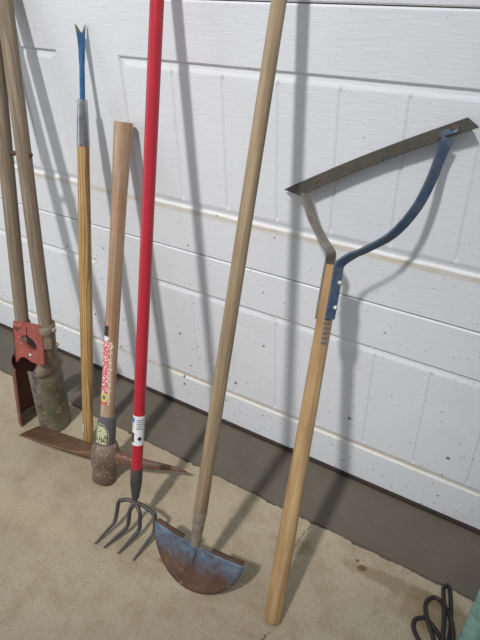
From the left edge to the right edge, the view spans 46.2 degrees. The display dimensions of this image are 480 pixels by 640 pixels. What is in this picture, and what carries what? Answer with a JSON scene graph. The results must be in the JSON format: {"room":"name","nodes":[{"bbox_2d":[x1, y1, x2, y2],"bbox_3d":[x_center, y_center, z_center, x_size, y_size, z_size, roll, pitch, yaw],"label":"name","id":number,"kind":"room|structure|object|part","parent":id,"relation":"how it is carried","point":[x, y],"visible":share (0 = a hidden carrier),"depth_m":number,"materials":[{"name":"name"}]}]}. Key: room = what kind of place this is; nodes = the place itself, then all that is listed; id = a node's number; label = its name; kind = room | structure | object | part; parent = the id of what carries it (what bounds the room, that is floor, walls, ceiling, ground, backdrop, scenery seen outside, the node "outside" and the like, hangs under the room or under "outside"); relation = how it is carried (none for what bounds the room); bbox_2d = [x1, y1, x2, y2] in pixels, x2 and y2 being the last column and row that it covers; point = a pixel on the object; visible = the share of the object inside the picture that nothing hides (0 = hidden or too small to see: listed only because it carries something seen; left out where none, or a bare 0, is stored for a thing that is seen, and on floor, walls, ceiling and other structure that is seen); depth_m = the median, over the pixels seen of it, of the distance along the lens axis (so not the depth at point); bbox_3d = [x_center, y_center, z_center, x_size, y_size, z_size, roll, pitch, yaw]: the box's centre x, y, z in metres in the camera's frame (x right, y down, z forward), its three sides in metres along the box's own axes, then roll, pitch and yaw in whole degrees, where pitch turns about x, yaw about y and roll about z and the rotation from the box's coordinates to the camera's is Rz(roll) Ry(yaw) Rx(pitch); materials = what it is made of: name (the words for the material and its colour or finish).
{"room":"driveway outside garage","nodes":[
{"label":"driveway outside garage","id":0,"kind":"room"},
{"bbox_2d":[0,370,473,639],"bbox_3d":[-1.075,1.169,0.459,5.400,0.050,3.234,18,40,27],"label":"floor","id":1,"kind":"structure","parent":0,"point":[56,583],"depth_m":1.26,"materials":[{"name":"beige concrete"}]},
{"bbox_2d":[0,0,70,431],"bbox_3d":[-0.531,-0.226,1.395,0.204,1.146,0.312,18,40,27],"label":"post hole digger","id":2,"kind":"object","parent":1,"relation":"on","point":[36,363],"visible":1,"depth_m":1.39,"materials":[{"name":"brown wood"}]},
{"bbox_3d":[-0.556,-0.360,1.344,0.037,0.894,0.037,12,21,29],"label":"handle","id":3,"kind":"part","parent":2,"relation":"part of","materials":[{"name":"brown wood"}]},
{"bbox_2d":[13,319,29,364],"bbox_3d":[-0.580,0.056,1.518,0.086,0.140,0.064,18,40,27],"label":"socket","id":4,"kind":"object","parent":2,"relation":"attached to","point":[21,339],"depth_m":1.46,"materials":[{"name":"red metal"}]},
{"bbox_3d":[-0.611,0.182,1.614,0.079,0.230,0.125,18,40,27],"label":"blade","id":5,"kind":"part","parent":2,"relation":"part of","materials":[{"name":"red metal"}]},
{"bbox_3d":[-0.504,-0.349,1.328,0.037,0.889,0.037,10,21,30],"label":"handle","id":6,"kind":"part","parent":2,"relation":"part of","materials":[{"name":"brown wood"}]},
{"bbox_3d":[-0.545,0.062,1.461,0.086,0.116,0.040,9,36,15],"label":"hinge plate","id":7,"kind":"part","parent":2,"relation":"part of","materials":[{"name":"red metal"}]},
{"bbox_2d":[34,320,62,377],"bbox_3d":[-0.519,0.070,1.490,0.088,0.150,0.072,-13,36,-16],"label":"socket","id":8,"kind":"object","parent":2,"relation":"attached to","point":[49,362],"depth_m":1.46,"materials":[{"name":"grey metal"}]},
{"bbox_3d":[-0.521,0.212,1.579,0.046,0.216,0.117,18,40,27],"label":"blade","id":9,"kind":"part","parent":2,"relation":"part of","materials":[{"name":"metal"}]},
{"bbox_2d":[75,24,92,442],"bbox_3d":[-0.379,-0.138,1.375,0.032,1.019,0.268,16,39,24],"label":"dandelion weeder","id":10,"kind":"object","parent":1,"relation":"on","point":[83,139],"visible":0.98,"depth_m":1.35,"materials":[{"name":"brown wood"}]},
{"bbox_3d":[-0.389,-0.027,1.423,0.032,0.804,0.032,18,25,27],"label":"handle","id":11,"kind":"part","parent":10,"relation":"part of","materials":[{"name":"brown wood"}]},
{"bbox_2d":[18,121,186,484],"bbox_3d":[-0.392,0.022,1.311,0.425,0.843,0.343,-10,35,-11],"label":"pick mattock","id":12,"kind":"object","parent":1,"relation":"on","point":[104,454],"visible":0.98,"depth_m":1.37,"materials":[{"name":"brown wood"}]},
{"bbox_3d":[-0.478,0.325,1.507,0.253,0.059,0.068,16,38,24],"label":"adze blade","id":13,"kind":"part","parent":12,"relation":"part of","materials":[{"name":"brown metal"}]},
{"bbox_3d":[-0.304,-0.018,1.346,0.041,0.866,0.041,15,17,28],"label":"handle","id":14,"kind":"part","parent":12,"relation":"part of","materials":[{"name":"brown wood"}]},
{"bbox_2d":[95,0,163,560],"bbox_3d":[-0.185,-0.091,1.108,0.120,1.226,0.485,16,39,25],"label":"garden cultivator","id":15,"kind":"object","parent":1,"relation":"on","point":[156,7],"visible":0.99,"depth_m":1.13,"materials":[{"name":"red paint"}]},
{"bbox_3d":[-0.185,-0.173,1.121,0.026,1.156,0.026,15,20,28],"label":"handle","id":16,"kind":"part","parent":15,"relation":"part of","materials":[{"name":"red paint"}]},
{"bbox_2d":[155,0,286,594],"bbox_3d":[-0.011,-0.058,1.008,0.223,1.273,0.459,18,40,27],"label":"lawn edger","id":17,"kind":"object","parent":1,"relation":"on","point":[199,570],"depth_m":1.05,"materials":[{"name":"wood"},{"name":"blue painted steel"},{"name":"rusty brown steel"}]},
{"bbox_3d":[-0.101,0.524,1.200,0.223,0.104,0.052,17,39,25],"label":"blade","id":18,"kind":"part","parent":17,"relation":"part of","materials":[{"name":"metal"}]},
{"bbox_3d":[0.005,-0.145,0.976,0.028,1.148,0.028,19,21,27],"label":"handle","id":19,"kind":"part","parent":17,"relation":"part of","materials":[{"name":"brown wood"}]},
{"bbox_2d":[0,326,479,601],"bbox_3d":[-0.131,0.287,1.688,5.400,0.049,0.600,18,40,27],"label":"trim","id":20,"kind":"structure","parent":1,"relation":"attached to","point":[436,549],"depth_m":1.43,"materials":[{"name":"grey concrete"}]},
{"bbox_2d":[0,0,479,534],"bbox_3d":[0.229,-0.491,0.878,4.140,2.132,0.045,18,40,27],"label":"door","id":21,"kind":"structure","parent":20,"relation":"on","point":[398,415],"depth_m":1.19,"materials":[{"name":"white paint"}]},
{"bbox_2d":[265,117,478,625],"bbox_3d":[0.128,0.128,1.054,0.344,0.920,0.440,18,40,27],"label":"cutter","id":22,"kind":"object","parent":1,"relation":"on","point":[331,279],"visible":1,"depth_m":1.05,"materials":[{"name":"beige wood"}]},
{"bbox_3d":[0.119,0.258,1.092,0.036,0.736,0.036,13,10,28],"label":"handle","id":23,"kind":"part","parent":22,"relation":"part of","materials":[{"name":"beige wood"}]},
{"bbox_3d":[0.151,-0.123,1.070,0.046,0.201,0.149,-6,35,-6],"label":"arm","id":24,"kind":"part","parent":22,"relation":"part of"},
{"bbox_3d":[0.227,-0.279,0.986,0.344,0.178,0.027,18,40,27],"label":"blade","id":25,"kind":"part","parent":22,"relation":"part of","materials":[{"name":"grey metal"}]},
{"bbox_3d":[0.245,-0.150,0.968,0.195,0.319,0.046,-6,35,-5],"label":"arm","id":26,"kind":"part","parent":22,"relation":"part of"},
{"bbox_2d":[411,583,455,639],"bbox_3d":[0.383,0.610,1.120,0.086,0.033,0.216,8,36,15],"label":"power cord","id":27,"kind":"object","parent":1,"relation":"on","point":[431,627],"visible":1,"depth_m":1.13,"materials":[{"name":"black rubber"}]},
{"bbox_2d":[458,589,479,639],"bbox_3d":[0.509,0.071,0.817,0.034,1.256,0.309,27,44,35],"label":"metal pole","id":28,"kind":"object","parent":1,"relation":"on","point":[470,630],"visible":1,"depth_m":1.04,"materials":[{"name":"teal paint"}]}
]}

